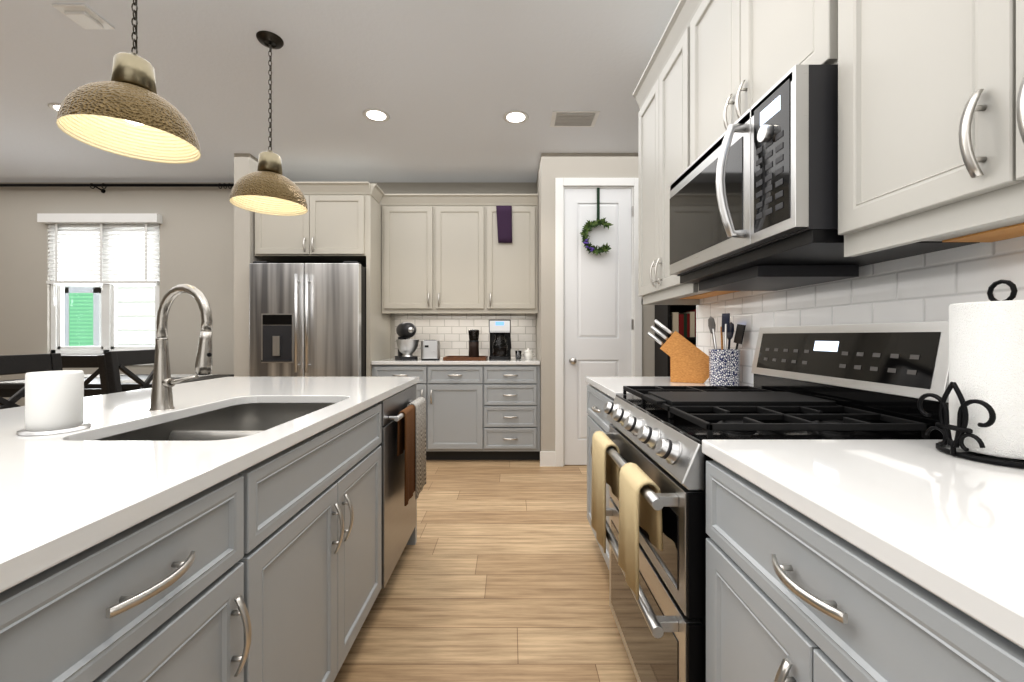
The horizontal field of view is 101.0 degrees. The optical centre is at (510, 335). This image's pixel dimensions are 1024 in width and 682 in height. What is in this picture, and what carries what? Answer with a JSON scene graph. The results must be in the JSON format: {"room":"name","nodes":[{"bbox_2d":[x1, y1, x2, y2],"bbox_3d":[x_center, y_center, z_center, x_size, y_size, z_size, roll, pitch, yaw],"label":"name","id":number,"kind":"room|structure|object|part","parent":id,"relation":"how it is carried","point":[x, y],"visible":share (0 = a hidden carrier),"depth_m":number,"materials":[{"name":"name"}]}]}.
{"room":"dining room and kitchen","nodes":[
{"label":"dining room and kitchen","id":0,"kind":"room"},
{"bbox_2d":[234,153,275,376],"bbox_3d":[-2.380,-0.233,4.094,0.140,2.765,0.708,0,0,0],"label":"wall","id":1,"kind":"structure","parent":0,"point":[244,230],"depth_m":3.74,"materials":[{"name":"grey paint"}]},
{"bbox_2d":[0,183,535,405],"bbox_3d":[-1.650,-0.233,4.520,10.100,2.765,0.140,0,0,0],"label":"wall","id":2,"kind":"structure","parent":0,"point":[197,237],"depth_m":4.45,"materials":[{"name":"grey paint"}]},
{"bbox_2d":[51,225,159,364],"bbox_3d":[-4.290,-0.455,4.475,1.260,1.530,0.150,0,0,0],"label":"window","id":3,"kind":"structure","parent":2,"relation":"in","point":[109,317],"depth_m":4.50,"materials":[{"name":"white"}]},
{"bbox_2d":[37,213,161,304],"bbox_3d":[-4.290,-0.795,4.430,1.240,0.950,0.100,0,0,0],"label":"window blind","id":4,"kind":"object","parent":3,"relation":"attached to","point":[101,247],"visible":0.94,"depth_m":4.45,"materials":[{"name":"white plastic"}]},
{"bbox_2d":[0,183,233,192],"bbox_3d":[-4.433,-1.541,4.391,3.535,0.076,0.120,0,0,0],"label":"curtain rod","id":5,"kind":"object","parent":2,"relation":"attached to","point":[102,185],"visible":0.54,"depth_m":4.35,"materials":[{"name":"black metal"}]},
{"bbox_2d":[381,194,488,312],"bbox_3d":[-0.752,-0.810,4.273,1.010,1.120,0.348,0,0,0],"label":"upper cabinet","id":6,"kind":"object","parent":2,"relation":"attached to","point":[445,253],"depth_m":4.11,"materials":[{"name":"beige paint"}]},
{"bbox_2d":[395,313,535,357],"bbox_3d":[-0.477,-0.015,4.446,1.483,0.490,0.008,0,0,0],"label":"backsplash","id":7,"kind":"structure","parent":2,"relation":"attached to","point":[449,331],"depth_m":4.44,"materials":[{"name":"tile"}]},
{"bbox_2d":[485,194,537,312],"bbox_3d":[0.009,-0.810,4.273,0.510,1.120,0.348,0,0,0],"label":"upper cabinet","id":8,"kind":"object","parent":2,"relation":"attached to","point":[511,269],"depth_m":4.11,"materials":[{"name":"beige paint"}]},
{"bbox_2d":[496,206,511,242],"bbox_3d":[-0.063,-1.080,4.087,0.154,0.360,0.010,0,0,0],"label":"cloth","id":9,"kind":"object","parent":8,"relation":"hanging from","point":[504,221],"visible":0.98,"depth_m":4.08,"materials":[{"name":"purple fabric"}]},
{"bbox_2d":[0,0,679,182],"bbox_3d":[-1.650,-1.645,0.925,10.100,0.060,7.450,0,0,0],"label":"ceiling","id":10,"kind":"structure","parent":0,"point":[446,85],"depth_m":2.67,"materials":[{"name":"white paint"}]},
{"bbox_2d":[48,103,60,111],"bbox_3d":[-3.171,-1.611,3.019,0.189,0.008,0.189,0,0,-6],"label":"recessed light","id":11,"kind":"object","parent":10,"relation":"in","point":[54,106],"depth_m":2.96,"materials":[{"name":"white"}]},
{"bbox_2d":[52,4,114,28],"bbox_3d":[-2.151,-1.600,2.132,0.160,0.030,0.160,0,0,0],"label":"ceiling vent","id":12,"kind":"object","parent":10,"relation":"attached to","point":[83,16],"visible":0.98,"depth_m":2.10,"materials":[{"name":"white metal"}]},
{"bbox_2d":[56,0,200,163],"bbox_3d":[-1.300,-1.143,1.460,0.370,0.945,0.370,0,0,0],"label":"pendant light","id":13,"kind":"object","parent":10,"relation":"hanging from","point":[127,111],"visible":1,"depth_m":1.43,"materials":[{"name":"gold metal"}]},
{"bbox_3d":[-1.300,-0.820,1.460,0.370,0.301,0.370,0,0,0],"label":"lamp shade","id":14,"kind":"part","parent":13,"relation":"part of","materials":[{"name":"beige metal"}]},
{"bbox_2d":[229,31,307,215],"bbox_3d":[-1.310,-1.160,2.300,0.370,0.910,0.370,0,0,0],"label":"pendant light","id":15,"kind":"object","parent":10,"relation":"hanging from","point":[267,187],"visible":1,"depth_m":2.26,"materials":[{"name":"gold metal"}]},
{"bbox_3d":[-1.310,-0.855,2.300,0.370,0.301,0.370,0,0,0],"label":"lamp shade","id":16,"kind":"part","parent":15,"relation":"part of","materials":[{"name":"beige metal"}]},
{"bbox_2d":[363,108,389,121],"bbox_3d":[-0.983,-1.611,3.089,0.189,0.008,0.189,0,0,-9],"label":"recessed light","id":17,"kind":"object","parent":10,"relation":"in","point":[376,115],"depth_m":3.09,"materials":[{"name":"white"}]},
{"bbox_2d":[503,110,528,123],"bbox_3d":[0.038,-1.611,3.116,0.189,0.008,0.189,0,0,-39],"label":"recessed light","id":18,"kind":"object","parent":10,"relation":"in","point":[511,117],"depth_m":3.11,"materials":[{"name":"white"}]},
{"bbox_2d":[550,111,599,126],"bbox_3d":[0.472,-1.608,3.144,0.340,0.013,0.220,0,0,0],"label":"ceiling vent","id":19,"kind":"object","parent":10,"relation":"in","point":[573,118],"visible":1,"depth_m":3.13,"materials":[{"name":"white metal"}]},
{"bbox_2d":[334,458,636,681],"bbox_3d":[-1.650,1.180,0.925,10.100,0.060,7.450,0,0,0],"label":"floor","id":20,"kind":"structure","parent":0,"point":[500,572],"depth_m":1.90,"materials":[{"name":"brown wood"}]},
{"bbox_2d":[0,353,62,408],"bbox_3d":[-1.885,0.615,1.721,0.470,1.071,0.442,0,0,0],"label":"counter stool","id":21,"kind":"object","parent":20,"relation":"on","point":[17,364],"visible":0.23,"depth_m":1.79,"materials":[{"name":"black wood"}]},
{"bbox_2d":[61,354,109,396],"bbox_3d":[-3.096,0.640,3.182,0.440,1.019,0.498,0,0,-6],"label":"dining chair","id":22,"kind":"object","parent":20,"relation":"on","point":[84,361],"visible":0.06,"depth_m":2.96,"materials":[{"name":"black wood"}]},
{"bbox_2d":[0,374,233,396],"bbox_3d":[-3.600,0.770,3.850,1.700,0.760,0.860,0,0,0],"label":"dining table","id":23,"kind":"object","parent":20,"relation":"on","point":[9,389],"visible":0.02,"depth_m":3.50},
{"bbox_2d":[0,380,24,382],"bbox_3d":[-4.050,0.387,3.620,0.440,0.004,0.300,0,0,0],"label":"placemat","id":24,"kind":"object","parent":23,"relation":"on","point":[17,381],"depth_m":3.56,"materials":[{"name":"white fabric"}]},
{"bbox_2d":[84,374,125,377],"bbox_3d":[-4.050,0.387,4.080,0.440,0.004,0.300,0,0,0],"label":"placemat","id":25,"kind":"object","parent":23,"relation":"on","point":[85,375],"depth_m":4.10,"materials":[{"name":"white fabric"}]},
{"bbox_2d":[121,379,175,382],"bbox_3d":[-3.150,0.387,3.620,0.440,0.004,0.300,0,0,0],"label":"placemat","id":26,"kind":"object","parent":23,"relation":"on","point":[131,380],"depth_m":3.56,"materials":[{"name":"white fabric"}]},
{"bbox_2d":[171,374,217,377],"bbox_3d":[-3.150,0.387,4.080,0.440,0.004,0.300,0,0,0],"label":"placemat","id":27,"kind":"object","parent":23,"relation":"on","point":[174,375],"depth_m":4.10,"materials":[{"name":"white fabric"}]},
{"bbox_2d":[104,349,154,393],"bbox_3d":[-1.885,0.615,2.397,0.450,1.071,0.420,0,0,-7],"label":"counter stool","id":28,"kind":"object","parent":20,"relation":"on","point":[116,361],"visible":0.15,"depth_m":2.25,"materials":[{"name":"black wood"}]},
{"bbox_2d":[0,380,425,681],"bbox_3d":[-0.861,0.706,0.795,0.818,0.889,3.130,0,0,0],"label":"kitchen island","id":29,"kind":"object","parent":20,"relation":"on","point":[166,527],"depth_m":0.83,"materials":[{"name":"grey wood"}]},
{"bbox_2d":[0,377,418,579],"bbox_3d":[-1.058,0.245,0.795,1.084,0.030,3.190,0,0,0],"label":"island countertop","id":30,"kind":"structure","parent":29,"relation":"on","point":[58,491],"depth_m":0.79,"materials":[{"name":"white stone"}]},
{"bbox_2d":[16,370,90,435],"bbox_3d":[-1.110,0.158,1.030,0.124,0.142,0.124,0,0,0],"label":"candle holder","id":31,"kind":"object","parent":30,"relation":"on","point":[54,402],"visible":1,"depth_m":1.00,"materials":[{"name":"white ceramic"}]},
{"bbox_2d":[140,284,212,411],"bbox_3d":[-1.001,0.036,1.290,0.240,0.388,0.123,0,0,0],"label":"faucet","id":32,"kind":"object","parent":30,"relation":"on","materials":[{"name":"silver metal"}]},
{"bbox_2d":[76,400,335,439],"bbox_3d":[-0.815,0.360,1.280,0.490,0.223,0.760,0,0,0],"label":"sink","id":33,"kind":"object","parent":30,"relation":"in","point":[237,419],"depth_m":1.45,"materials":[{"name":"silver metal"}]},
{"bbox_2d":[396,404,416,506],"bbox_3d":[-0.480,0.541,1.960,0.044,0.418,0.201,0,0,0],"label":"towel","id":34,"kind":"object","parent":29,"relation":"hanging from","point":[406,427],"depth_m":1.95,"materials":[{"name":"brown fabric"}]},
{"bbox_2d":[249,261,365,376],"bbox_3d":[-1.775,0.242,3.994,0.940,1.775,0.853,0,0,0],"label":"fridge","id":35,"kind":"object","parent":20,"relation":"on","point":[307,319],"visible":0.6,"depth_m":3.62,"materials":[{"name":"silver metal"}]},
{"bbox_2d":[255,182,390,376],"bbox_3d":[-1.758,-0.110,4.097,1.093,2.520,0.700,0,0,0],"label":"tall cabinet","id":36,"kind":"object","parent":20,"relation":"on","point":[339,222],"visible":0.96,"depth_m":3.79,"materials":[{"name":"beige paint"}]},
{"bbox_2d":[371,358,539,459],"bbox_3d":[-0.496,0.690,4.117,1.525,0.920,0.660,0,0,0],"label":"base cabinet","id":37,"kind":"object","parent":20,"relation":"on","point":[487,409],"visible":0.85,"depth_m":3.83,"materials":[{"name":"grey paint"}]},
{"bbox_2d":[395,322,418,359],"bbox_3d":[-1.018,0.046,4.133,0.255,0.365,0.296,0,0,0],"label":"stand mixer","id":38,"kind":"object","parent":37,"relation":"on","point":[407,346],"visible":1,"depth_m":4.03,"materials":[{"name":"grey metal"}]},
{"bbox_2d":[421,340,439,359],"bbox_3d":[-0.788,0.134,4.140,0.180,0.190,0.300,0,0,-12],"label":"toaster","id":39,"kind":"object","parent":37,"relation":"on","point":[430,349],"visible":1,"depth_m":4.01,"materials":[{"name":"silver metal"}]},
{"bbox_2d":[371,358,539,364],"bbox_3d":[-0.496,0.245,4.128,1.521,0.030,0.636,0,0,0],"label":"countertop","id":40,"kind":"structure","parent":37,"relation":"on","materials":[{"name":"white stone"}]},
{"bbox_2d":[443,356,487,359],"bbox_3d":[-0.430,0.214,4.085,0.400,0.030,0.310,0,0,0],"label":"wooden tray","id":41,"kind":"object","parent":37,"relation":"on","point":[464,358],"visible":1,"depth_m":3.93,"materials":[{"name":"brown wood"}]},
{"bbox_2d":[468,330,478,356],"bbox_3d":[-0.360,0.079,4.120,0.108,0.283,0.108,0,0,0],"label":"coffee grinder","id":42,"kind":"object","parent":41,"relation":"on","point":[473,343],"visible":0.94,"depth_m":4.08,"materials":[{"name":"brown plastic"}]},
{"bbox_2d":[489,320,510,359],"bbox_3d":[-0.101,0.036,4.162,0.218,0.385,0.236,0,0,0],"label":"coffee maker","id":43,"kind":"object","parent":37,"relation":"on","point":[500,338],"visible":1,"depth_m":4.06,"materials":[{"name":"black plastic"}]},
{"bbox_2d":[515,351,521,359],"bbox_3d":[0.075,0.186,4.100,0.062,0.085,0.062,0,0,0],"label":"drinking glass","id":44,"kind":"object","parent":37,"relation":"on","point":[518,355],"visible":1,"depth_m":4.08,"materials":[{"name":"black"}]},
{"bbox_2d":[521,348,534,358],"bbox_3d":[0.170,0.175,4.140,0.131,0.108,0.094,0,0,0],"label":"sugar bowl","id":45,"kind":"object","parent":37,"relation":"on","point":[527,353],"visible":1,"depth_m":4.11,"materials":[{"name":"white ceramic"}]},
{"bbox_2d":[586,377,709,568],"bbox_3d":[0.732,0.690,2.050,0.670,0.920,0.680,0,0,0],"label":"base cabinet","id":46,"kind":"object","parent":20,"relation":"on","point":[601,391],"visible":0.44,"depth_m":2.12,"materials":[{"name":"grey paint"}]},
{"bbox_2d":[586,377,709,399],"bbox_3d":[0.746,0.245,2.050,0.643,0.030,0.680,0,0,0],"label":"countertop","id":47,"kind":"structure","parent":46,"relation":"on","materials":[{"name":"white stone"}]},
{"bbox_2d":[647,319,708,382],"bbox_3d":[0.864,0.072,2.128,0.338,0.315,0.110,0,0,22],"label":"knife block","id":48,"kind":"object","parent":46,"relation":"on","point":[689,361],"visible":1,"depth_m":2.08,"materials":[{"name":"brown wood"}]},
{"bbox_2d":[708,313,745,385],"bbox_3d":[0.975,0.063,1.928,0.132,0.332,0.137,0,0,0],"label":"utensil crock","id":49,"kind":"object","parent":46,"relation":"on","point":[724,366],"visible":0.98,"depth_m":1.89,"materials":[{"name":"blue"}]},
{"bbox_2d":[708,348,740,385],"bbox_3d":[0.975,0.145,1.930,0.132,0.168,0.132,0,0,0],"label":"pot","id":50,"kind":"object","parent":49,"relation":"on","point":[724,364],"depth_m":1.88,"materials":[{"name":"ceramic"}]},
{"bbox_2d":[655,305,695,376],"bbox_3d":[1.685,0.175,3.574,0.830,1.950,0.307,0,0,0],"label":"bookcase","id":51,"kind":"object","parent":20,"relation":"on","point":[680,319],"visible":0.04,"depth_m":3.47,"materials":[{"name":"black wood"}]},
{"bbox_2d":[591,321,948,681],"bbox_3d":[0.681,0.557,1.325,0.753,1.185,0.756,0,0,0],"label":"range","id":52,"kind":"object","parent":20,"relation":"on","point":[871,381],"visible":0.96,"depth_m":1.12,"materials":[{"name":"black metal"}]},
{"bbox_2d":[591,430,621,552],"bbox_3d":[0.340,0.546,1.520,0.063,0.367,0.200,0,0,0],"label":"towel","id":53,"kind":"object","parent":52,"relation":"hanging from","point":[604,469],"depth_m":1.49,"materials":[{"name":"beige fabric"}]},
{"bbox_2d":[618,462,663,599],"bbox_3d":[0.340,0.504,1.120,0.071,0.291,0.160,0,0,0],"label":"towel","id":54,"kind":"object","parent":52,"relation":"hanging from","point":[635,511],"depth_m":1.09,"materials":[{"name":"beige fabric"}]},
{"bbox_2d":[702,440,1023,681],"bbox_3d":[0.732,0.690,0.070,0.670,0.920,1.740,0,0,0],"label":"base cabinet","id":55,"kind":"object","parent":20,"relation":"on","point":[864,560],"visible":0.85,"depth_m":0.59,"materials":[{"name":"grey paint"}]},
{"bbox_2d":[917,280,1023,468],"bbox_3d":[0.926,0.061,0.800,0.186,0.336,0.179,0,0,0],"label":"paper towel holder","id":56,"kind":"object","parent":55,"relation":"on","point":[983,415],"visible":1,"depth_m":0.77,"materials":[{"name":"black metal"}]},
{"bbox_2d":[536,153,654,457],"bbox_3d":[1.835,-0.233,4.089,3.130,2.765,0.718,0,0,0],"label":"wall","id":57,"kind":"structure","parent":0,"point":[552,166],"depth_m":3.73,"materials":[{"name":"grey paint"}]},
{"bbox_2d":[540,451,554,466],"bbox_3d":[-1.650,1.085,4.084,9.700,0.130,0.732,0,0,0],"label":"baseboard","id":58,"kind":"structure","parent":57,"relation":"attached to","point":[547,458],"depth_m":3.72,"materials":[{"name":"white wood"}]},
{"bbox_2d":[564,188,631,464],"bbox_3d":[0.774,-0.083,3.760,0.594,2.450,0.035,0,0,0],"label":"pantry door","id":59,"kind":"structure","parent":57,"relation":"in","point":[598,315],"depth_m":3.74,"materials":[{"name":"white wood"}]},
{"bbox_2d":[579,188,612,255],"bbox_3d":[0.748,-1.002,3.684,0.299,0.612,0.092,0,0,0],"label":"wreath","id":60,"kind":"object","parent":59,"relation":"hanging from","point":[588,226],"visible":1,"depth_m":3.69,"materials":[{"name":"green plant"}]},
{"bbox_2d":[569,206,632,363],"bbox_3d":[0.800,-0.100,3.706,0.566,2.090,0.072,0,0,0],"label":"hardware piece","id":61,"kind":"object","parent":59,"relation":"attached to","point":[572,360],"depth_m":3.68,"materials":[{"name":"silver metal"}]},
{"bbox_2d":[555,178,641,466],"bbox_3d":[0.774,-0.120,3.781,0.762,2.540,0.138,0,0,0],"label":"door frame","id":62,"kind":"structure","parent":57,"relation":"attached to","point":[560,183],"depth_m":3.71,"materials":[{"name":"white wood"}]},
{"bbox_3d":[1.130,-0.233,-0.190,0.120,2.765,5.220,0,0,0],"label":"wall","id":63,"kind":"structure","parent":0,"visible":0},
{"bbox_2d":[670,65,979,290],"bbox_3d":[0.810,-0.393,1.325,0.495,0.435,0.752,0,0,0],"label":"microwave","id":64,"kind":"object","parent":63,"relation":"attached to","point":[754,197],"visible":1,"depth_m":1.10,"materials":[{"name":"grey metal"}]},
{"bbox_3d":[0.602,-0.425,1.159,0.077,0.314,0.023,0,0,0],"label":"handle","id":65,"kind":"part","parent":64,"relation":"part of","materials":[{"name":"silver metal"}]},
{"bbox_2d":[633,0,1023,304],"bbox_3d":[0.874,-0.772,0.995,0.373,1.195,2.890,0,0,0],"label":"upper cabinet","id":66,"kind":"object","parent":63,"relation":"attached to","point":[930,120],"visible":0.9,"depth_m":0.85,"materials":[{"name":"grey paint"}]},
{"bbox_2d":[696,236,1023,386],"bbox_3d":[1.066,0.000,0.810,0.008,0.460,3.220,0,0,0],"label":"backsplash","id":67,"kind":"structure","parent":63,"relation":"attached to","point":[931,286],"depth_m":1.21,"materials":[{"name":"tile"}]},
{"label":"outside","id":68,"kind":"structure","parent":0,"visible":0},
{"bbox_2d":[64,280,154,345],"bbox_3d":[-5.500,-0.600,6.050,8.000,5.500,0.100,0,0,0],"label":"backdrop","id":69,"kind":"structure","parent":68,"point":[130,318],"depth_m":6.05,"materials":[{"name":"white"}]}
]}

